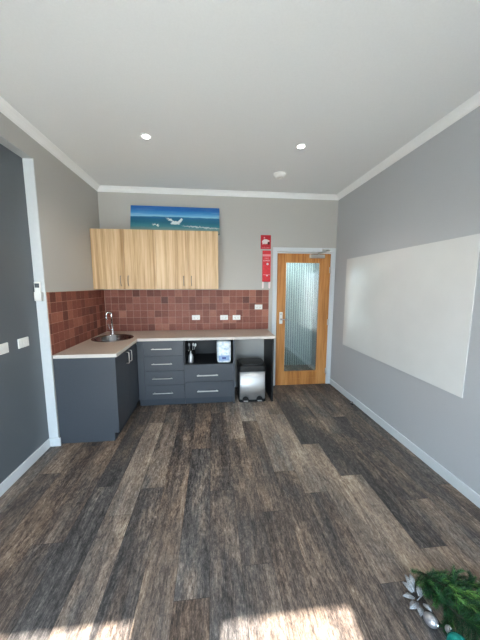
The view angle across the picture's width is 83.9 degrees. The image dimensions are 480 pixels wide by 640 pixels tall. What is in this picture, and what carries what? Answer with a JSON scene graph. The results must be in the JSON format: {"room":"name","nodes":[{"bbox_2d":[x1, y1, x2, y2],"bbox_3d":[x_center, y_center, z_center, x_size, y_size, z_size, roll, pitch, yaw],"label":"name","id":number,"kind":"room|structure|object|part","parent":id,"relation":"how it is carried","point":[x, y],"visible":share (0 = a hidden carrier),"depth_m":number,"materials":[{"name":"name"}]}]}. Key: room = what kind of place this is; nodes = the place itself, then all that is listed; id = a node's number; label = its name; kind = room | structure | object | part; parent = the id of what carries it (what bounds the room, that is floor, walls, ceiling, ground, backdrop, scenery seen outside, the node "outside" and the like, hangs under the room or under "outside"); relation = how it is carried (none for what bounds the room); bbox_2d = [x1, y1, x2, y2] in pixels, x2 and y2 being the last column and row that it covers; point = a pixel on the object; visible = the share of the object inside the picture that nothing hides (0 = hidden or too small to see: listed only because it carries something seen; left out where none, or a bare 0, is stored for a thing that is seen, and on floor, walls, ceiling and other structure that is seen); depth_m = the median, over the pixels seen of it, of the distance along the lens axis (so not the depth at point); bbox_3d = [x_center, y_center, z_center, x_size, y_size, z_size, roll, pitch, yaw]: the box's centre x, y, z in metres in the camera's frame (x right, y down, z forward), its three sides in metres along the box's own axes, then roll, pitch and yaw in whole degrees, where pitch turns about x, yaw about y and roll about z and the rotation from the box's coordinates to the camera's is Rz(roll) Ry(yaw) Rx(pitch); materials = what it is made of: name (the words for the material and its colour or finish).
{"room":"office kitchenette","nodes":[
{"label":"office kitchenette","id":0,"kind":"room"},
{"bbox_2d":[0,144,48,483],"bbox_3d":[-1.795,0.108,1.032,0.162,2.648,2.886,-1,7,-6],"label":"wall","id":1,"kind":"structure","parent":0,"point":[23,412],"depth_m":2.20,"materials":[{"name":"grey paint"}]},
{"bbox_2d":[0,342,8,354],"bbox_3d":[-1.811,0.222,2.032,0.014,0.080,0.124,-1,7,-6],"label":"light switch","id":2,"kind":"object","parent":1,"relation":"attached to","point":[4,348],"visible":1,"depth_m":2.05,"materials":[{"name":"white plastic"}]},
{"bbox_2d":[17,337,28,348],"bbox_3d":[-1.836,0.191,2.265,0.014,0.080,0.124,-1,7,-6],"label":"light switch","id":3,"kind":"object","parent":1,"relation":"attached to","point":[22,342],"visible":1,"depth_m":2.26,"materials":[{"name":"white plastic"}]},
{"bbox_2d":[0,439,49,496],"bbox_3d":[-1.708,1.380,1.193,0.015,0.086,2.858,-1,7,-6],"label":"baseboard","id":4,"kind":"structure","parent":1,"relation":"attached to","point":[15,475],"depth_m":2.23,"materials":[{"name":"white paint"}]},
{"bbox_2d":[0,112,104,436],"bbox_3d":[-1.799,-0.061,1.438,0.244,2.880,5.030,-1,7,-6],"label":"wall","id":5,"kind":"structure","parent":0,"point":[67,204],"depth_m":2.71,"materials":[{"name":"paint"}]},
{"bbox_2d":[0,135,31,158],"bbox_3d":[-1.672,-1.203,0.869,0.082,0.006,2.874,-1,7,-6],"label":"trim","id":6,"kind":"structure","parent":5,"relation":"attached to","point":[3,141],"depth_m":2.12,"materials":[{"name":"paint"}]},
{"bbox_2d":[34,291,43,300],"bbox_3d":[-1.826,-0.216,2.422,0.064,0.085,0.030,-1,7,-6],"label":"remote holder","id":7,"kind":"object","parent":5,"relation":"attached to","point":[37,296],"visible":1,"depth_m":2.41,"materials":[{"name":"white plastic"}]},
{"bbox_2d":[34,282,40,292],"bbox_3d":[-1.827,-0.270,2.413,0.052,0.150,0.020,-1,7,-6],"label":"remote control","id":8,"kind":"object","parent":7,"relation":"in","point":[37,285],"visible":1,"depth_m":2.40,"materials":[{"name":"white plastic"}]},
{"bbox_2d":[22,158,58,437],"bbox_3d":[-1.824,-0.077,2.462,0.085,2.648,0.012,-1,7,-6],"label":"trim","id":9,"kind":"structure","parent":5,"relation":"attached to","point":[28,164],"depth_m":2.44,"materials":[{"name":"white paint"}]},
{"bbox_2d":[0,96,99,191],"bbox_3d":[-1.637,-1.450,1.196,0.060,0.061,4.874,-1,7,-6],"label":"trim","id":10,"kind":"structure","parent":5,"relation":"attached to","point":[6,109],"depth_m":2.38,"materials":[{"name":"white paint"}]},
{"bbox_2d":[49,437,60,446],"bbox_3d":[-1.813,1.195,2.615,0.108,0.086,0.015,-1,7,-6],"label":"baseboard","id":11,"kind":"structure","parent":5,"relation":"attached to","point":[53,441],"depth_m":2.61,"materials":[{"name":"white paint"}]},
{"bbox_2d":[97,192,337,381],"bbox_3d":[-0.242,-0.395,4.032,3.402,2.880,0.155,-1,7,-6],"label":"wall","id":12,"kind":"structure","parent":0,"point":[293,223],"depth_m":3.90,"materials":[{"name":"paint"}]},
{"bbox_2d":[89,228,217,288],"bbox_3d":[-1.105,-0.801,3.623,1.607,0.758,0.366,-1,7,-6],"label":"upper cabinet","id":13,"kind":"object","parent":12,"relation":"attached to","point":[121,258],"visible":1,"depth_m":3.47,"materials":[{"name":"brown wood"}]},
{"bbox_3d":[-1.690,-0.776,3.422,0.398,0.758,0.018,-1,7,-6],"label":"door","id":14,"kind":"part","parent":13,"relation":"part of","materials":[{"name":"brown wood"}]},
{"bbox_3d":[-1.291,-0.780,3.464,0.400,0.758,0.018,-1,7,-6],"label":"door","id":15,"kind":"part","parent":13,"relation":"part of","materials":[{"name":"brown wood"}]},
{"bbox_3d":[-0.892,-0.785,3.506,0.400,0.758,0.018,-1,7,-6],"label":"door","id":16,"kind":"part","parent":13,"relation":"part of","materials":[{"name":"brown wood"}]},
{"bbox_2d":[130,205,219,234],"bbox_3d":[-0.885,-1.373,3.682,1.202,0.378,0.104,-1,7,-6],"label":"seascape painting","id":17,"kind":"object","parent":13,"relation":"on","point":[141,217],"visible":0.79,"depth_m":3.67,"materials":[{"name":"blue paint"}]},
{"bbox_3d":[-0.491,-0.790,3.548,0.401,0.758,0.018,-1,7,-6],"label":"door","id":18,"kind":"part","parent":13,"relation":"part of","materials":[{"name":"brown wood"}]},
{"bbox_2d":[46,290,268,354],"bbox_3d":[-0.676,-0.059,3.272,2.372,0.595,1.338,-1,7,-6],"label":"tile backsplash","id":19,"kind":"structure","parent":12,"relation":"attached to","point":[74,317],"depth_m":3.86,"materials":[{"name":"tile"}]},
{"bbox_2d":[192,315,199,319],"bbox_3d":[-0.649,-0.036,3.939,0.116,0.072,0.013,-1,7,-6],"label":"power outlet","id":20,"kind":"object","parent":19,"relation":"attached to","point":[194,317],"visible":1,"depth_m":3.94,"materials":[{"name":"white plastic"}]},
{"bbox_2d":[220,315,227,319],"bbox_3d":[-0.238,-0.037,3.983,0.116,0.072,0.013,-1,7,-6],"label":"power outlet","id":21,"kind":"object","parent":19,"relation":"attached to","point":[222,317],"visible":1,"depth_m":3.98,"materials":[{"name":"white plastic"}]},
{"bbox_2d":[233,315,239,319],"bbox_3d":[-0.052,-0.038,4.003,0.116,0.072,0.013,-1,7,-6],"label":"power outlet","id":22,"kind":"object","parent":19,"relation":"attached to","point":[235,317],"visible":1,"depth_m":4.00,"materials":[{"name":"white plastic"}]},
{"bbox_2d":[98,185,337,199],"bbox_3d":[-0.229,-1.778,3.745,3.401,0.061,0.060,-1,7,-6],"label":"trim","id":23,"kind":"structure","parent":12,"relation":"attached to","point":[123,189],"depth_m":3.73,"materials":[{"name":"white paint"}]},
{"bbox_2d":[261,235,270,248],"bbox_3d":[0.379,-1.145,3.920,0.152,0.198,0.005,-1,7,-6],"label":"sign","id":24,"kind":"object","parent":12,"relation":"attached to","point":[265,239],"visible":1,"depth_m":3.92,"materials":[{"name":"red plastic"}]},
{"bbox_2d":[262,251,270,288],"bbox_3d":[0.391,-0.745,3.959,0.127,0.555,0.032,-1,7,-6],"label":"pouch","id":25,"kind":"object","parent":12,"relation":"attached to","point":[266,255],"visible":1,"depth_m":3.94,"materials":[{"name":"red plastic"}]},
{"bbox_2d":[272,247,335,385],"bbox_3d":[0.969,-0.024,4.117,0.968,2.126,0.334,-1,7,-6],"label":"door","id":26,"kind":"structure","parent":12,"relation":"in","point":[281,255],"depth_m":4.11,"materials":[{"name":"brown wood"}]},
{"bbox_3d":[0.625,-0.031,4.075,0.050,0.180,0.010,-1,7,-6],"label":"handle plate","id":27,"kind":"part","parent":26,"relation":"part of","materials":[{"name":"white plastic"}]},
{"bbox_3d":[1.266,-1.011,3.934,0.196,0.080,0.163,-1,7,-6],"label":"closer arm","id":28,"kind":"part","parent":26,"relation":"part of","materials":[{"name":"silver metal"}]},
{"bbox_2d":[0,364,479,639],"bbox_3d":[0.045,1.319,2.250,4.172,0.060,6.190,-1,7,-6],"label":"floor","id":29,"kind":"structure","parent":0,"point":[297,515],"depth_m":1.73,"materials":[{"name":"brown wood"}]},
{"bbox_2d":[53,343,138,443],"bbox_3d":[-1.555,0.712,3.286,0.604,0.872,1.321,-1,7,-6],"label":"base cabinet","id":30,"kind":"object","parent":29,"relation":"on","point":[96,397],"visible":0.76,"depth_m":2.65,"materials":[{"name":"grey wood"}]},
{"bbox_3d":[-1.505,0.796,2.641,0.567,0.872,0.018,-1,7,-6],"label":"panel","id":31,"kind":"part","parent":30,"relation":"part of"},
{"bbox_3d":[-1.252,0.721,2.852,0.018,0.768,0.358,-1,7,-6],"label":"door","id":32,"kind":"part","parent":30,"relation":"part of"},
{"bbox_3d":[-1.290,0.675,3.204,0.018,0.768,0.351,-1,7,-6],"label":"door","id":33,"kind":"part","parent":30,"relation":"part of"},
{"bbox_2d":[53,329,275,358],"bbox_3d":[-0.685,0.253,3.308,2.336,0.034,1.324,-1,7,-6],"label":"countertop","id":34,"kind":"structure","parent":30,"relation":"on","point":[88,348],"depth_m":3.40,"materials":[{"name":"laminate"}]},
{"bbox_2d":[105,312,114,334],"bbox_3d":[-1.754,0.040,3.599,0.109,0.310,0.060,-3,8,-20],"label":"tap","id":35,"kind":"object","parent":34,"relation":"on","point":[106,313],"visible":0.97,"depth_m":3.60,"materials":[{"name":"silver metal"}]},
{"bbox_3d":[-1.758,-0.001,3.585,0.089,0.225,0.024,-5,9,-33],"label":"spout","id":36,"kind":"part","parent":35,"relation":"part of","materials":[{"name":"silver metal"}]},
{"bbox_2d":[91,334,133,341],"bbox_3d":[-1.600,0.310,3.373,0.489,0.182,0.489,-1,7,-6],"label":"sink","id":37,"kind":"object","parent":34,"relation":"in","point":[114,337],"visible":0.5,"depth_m":3.52,"materials":[{"name":"metal"}]},
{"bbox_2d":[136,341,184,405],"bbox_3d":[-1.039,0.660,3.694,0.578,0.872,0.611,-1,7,-6],"label":"base cabinet","id":38,"kind":"object","parent":29,"relation":"on","point":[161,381],"visible":0.97,"depth_m":3.42,"materials":[{"name":"grey wood"}]},
{"bbox_3d":[-1.260,0.648,3.402,0.078,0.774,0.018,-1,7,-6],"label":"filler panel","id":39,"kind":"part","parent":38,"relation":"part of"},
{"bbox_3d":[-0.972,0.362,3.396,0.494,0.194,0.018,-1,7,-6],"label":"drawer","id":40,"kind":"part","parent":38,"relation":"part of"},
{"bbox_3d":[-0.972,0.557,3.421,0.494,0.193,0.018,-1,7,-6],"label":"drawer","id":41,"kind":"part","parent":38,"relation":"part of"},
{"bbox_3d":[-0.972,0.748,3.446,0.494,0.186,0.018,-1,7,-6],"label":"drawer","id":42,"kind":"part","parent":38,"relation":"part of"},
{"bbox_3d":[-0.973,0.934,3.470,0.494,0.184,0.018,-1,7,-6],"label":"drawer","id":43,"kind":"part","parent":38,"relation":"part of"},
{"bbox_2d":[184,340,234,403],"bbox_3d":[-0.424,0.653,3.757,0.654,0.872,0.614,-1,7,-6],"label":"base cabinet","id":44,"kind":"object","parent":29,"relation":"on","point":[207,380],"visible":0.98,"depth_m":3.52,"materials":[{"name":"grey wood"}]},
{"bbox_2d":[187,350,192,362],"bbox_3d":[-0.660,0.476,3.539,0.081,0.176,0.068,-1,7,-6],"label":"pump bottle","id":45,"kind":"object","parent":44,"relation":"in","point":[190,357],"visible":1,"depth_m":3.52,"materials":[{"name":"silver metal"}]},
{"bbox_2d":[188,343,195,359],"bbox_3d":[-0.669,0.430,3.696,0.099,0.226,0.099,-7,10,-43],"label":"jug","id":46,"kind":"object","parent":44,"relation":"in","point":[193,344],"visible":0.72,"depth_m":3.68,"materials":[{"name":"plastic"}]},
{"bbox_3d":[-0.423,0.929,3.499,0.273,0.016,0.034,-1,7,-6],"label":"handle","id":47,"kind":"part","parent":44,"relation":"part of","materials":[{"name":"silver metal"}]},
{"bbox_3d":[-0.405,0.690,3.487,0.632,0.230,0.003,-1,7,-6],"label":"drawer","id":48,"kind":"part","parent":44,"relation":"part of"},
{"bbox_3d":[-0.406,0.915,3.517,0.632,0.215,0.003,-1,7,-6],"label":"drawer","id":49,"kind":"part","parent":44,"relation":"part of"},
{"bbox_2d":[216,340,230,362],"bbox_3d":[-0.219,0.410,3.583,0.193,0.296,0.198,-1,7,-6],"label":"pack","id":50,"kind":"object","parent":44,"relation":"in","point":[223,347],"visible":0.91,"depth_m":3.49},
{"bbox_3d":[-0.111,0.647,3.807,0.020,0.872,0.577,-1,7,-6],"label":"panel","id":51,"kind":"part","parent":44,"relation":"part of","materials":[{"name":"grey laminate"}]},
{"bbox_2d":[237,358,265,401],"bbox_3d":[0.154,0.832,3.748,0.376,0.522,0.392,-1,7,-6],"label":"pedal bin","id":52,"kind":"object","parent":29,"relation":"on","point":[250,371],"visible":1,"depth_m":3.60,"materials":[{"name":"silver metal"}]},
{"bbox_3d":[0.153,0.619,3.738,0.376,0.098,0.358,-1,7,-6],"label":"lid","id":53,"kind":"part","parent":52,"relation":"part of","materials":[{"name":"black plastic"}]},
{"bbox_3d":[0.169,0.886,3.618,0.348,0.392,0.037,-1,7,-6],"label":"panel","id":54,"kind":"part","parent":52,"relation":"part of","materials":[{"name":"silver metal"}]},
{"bbox_2d":[264,339,273,401],"bbox_3d":[0.408,0.641,3.855,0.022,0.872,0.562,-1,7,-6],"label":"end panel","id":55,"kind":"object","parent":29,"relation":"on","point":[268,343],"visible":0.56,"depth_m":3.73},
{"bbox_2d":[423,611,439,628],"bbox_3d":[0.885,1.392,1.238,0.061,0.053,0.056,4,8,28],"label":"bauble","id":56,"kind":"object","parent":29,"relation":"on","point":[429,618],"visible":1,"depth_m":1.22,"materials":[{"name":"silver metal"}]},
{"bbox_2d":[410,565,479,639],"bbox_3d":[1.161,1.346,1.250,0.611,0.151,0.444,2,8,17],"label":"garland","id":57,"kind":"object","parent":29,"relation":"on","point":[449,589],"visible":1,"depth_m":1.30,"materials":[{"name":"green plant"}]},
{"bbox_2d":[403,574,431,616],"bbox_3d":[0.873,1.367,1.335,0.120,0.046,0.162,-1,7,-6],"label":"leaf","id":58,"kind":"object","parent":57,"relation":"attached to","point":[410,585],"visible":1,"depth_m":1.33,"materials":[{"name":"silver metal"}]},
{"bbox_2d":[445,624,452,632],"bbox_3d":[0.939,1.388,1.198,0.032,0.038,0.032,3,8,19],"label":"bauble","id":59,"kind":"object","parent":57,"relation":"attached to","point":[448,628],"visible":0.77,"depth_m":1.19,"materials":[{"name":"silver metal"}]},
{"bbox_2d":[446,631,464,639],"bbox_3d":[0.933,1.391,1.142,0.080,0.080,0.080,2,8,11],"label":"bauble","id":60,"kind":"object","parent":29,"relation":"on","point":[452,635],"visible":1,"depth_m":1.15,"materials":[{"name":"teal plastic"}]},
{"bbox_2d":[0,0,479,194],"bbox_3d":[-0.011,-1.540,1.361,4.100,0.080,5.180,-1,7,-6],"label":"ceiling","id":61,"kind":"structure","parent":0,"point":[225,92],"depth_m":1.73,"materials":[{"name":"paint"}]},
{"bbox_2d":[140,133,151,139],"bbox_3d":[-0.835,-1.628,2.371,0.100,0.006,0.100,-1,7,-6],"label":"recessed light","id":62,"kind":"object","parent":61,"relation":"in","point":[145,136],"visible":1,"depth_m":2.37,"materials":[{"name":"white plastic"}]},
{"bbox_2d":[274,171,285,179],"bbox_3d":[0.474,-1.708,3.170,0.152,0.050,0.152,-1,7,-6],"label":"smoke detector","id":63,"kind":"object","parent":61,"relation":"attached to","point":[279,175],"visible":1,"depth_m":3.13,"materials":[{"name":"grey plastic"}]},
{"bbox_2d":[296,144,305,148],"bbox_3d":[0.580,-1.648,2.536,0.100,0.006,0.100,-1,7,-6],"label":"recessed light","id":64,"kind":"object","parent":61,"relation":"in","point":[299,146],"visible":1,"depth_m":2.53,"materials":[{"name":"white plastic"}]},
{"bbox_2d":[284,263,314,364],"bbox_3d":[0.637,-0.296,5.150,1.750,2.400,0.100,-1,7,-6],"label":"wall","id":65,"kind":"structure","parent":0,"point":[299,276],"depth_m":5.19,"materials":[{"name":"clear glass"}]},
{"bbox_2d":[311,263,319,367],"bbox_3d":[1.511,-0.244,4.756,0.095,2.400,0.864,-1,7,-6],"label":"wall","id":66,"kind":"structure","parent":0,"point":[317,265],"depth_m":5.08,"materials":[{"name":"clear glass"}]},
{"bbox_2d":[330,106,479,494],"bbox_3d":[1.788,-0.095,1.740,0.150,2.880,5.180,-1,7,-6],"label":"wall","id":67,"kind":"structure","parent":0,"point":[431,194],"depth_m":2.41,"materials":[{"name":"paint"}]},
{"bbox_2d":[330,378,479,507],"bbox_3d":[1.704,1.292,1.908,0.015,0.086,4.875,-1,7,-6],"label":"baseboard","id":68,"kind":"structure","parent":67,"relation":"attached to","point":[474,497],"depth_m":2.44,"materials":[{"name":"white paint"}]},
{"bbox_2d":[337,91,479,199],"bbox_3d":[1.685,-1.490,1.545,0.060,0.061,4.874,-1,7,-6],"label":"trim","id":69,"kind":"structure","parent":67,"relation":"attached to","point":[473,102],"depth_m":2.36,"materials":[{"name":"white paint"}]},
{"bbox_2d":[343,233,479,397],"bbox_3d":[1.589,-0.127,2.869,0.008,1.211,1.874,-1,7,-6],"label":"whiteboard","id":70,"kind":"object","parent":67,"relation":"attached to","point":[409,310],"visible":1,"depth_m":2.44,"materials":[{"name":"white plastic"}]}
]}

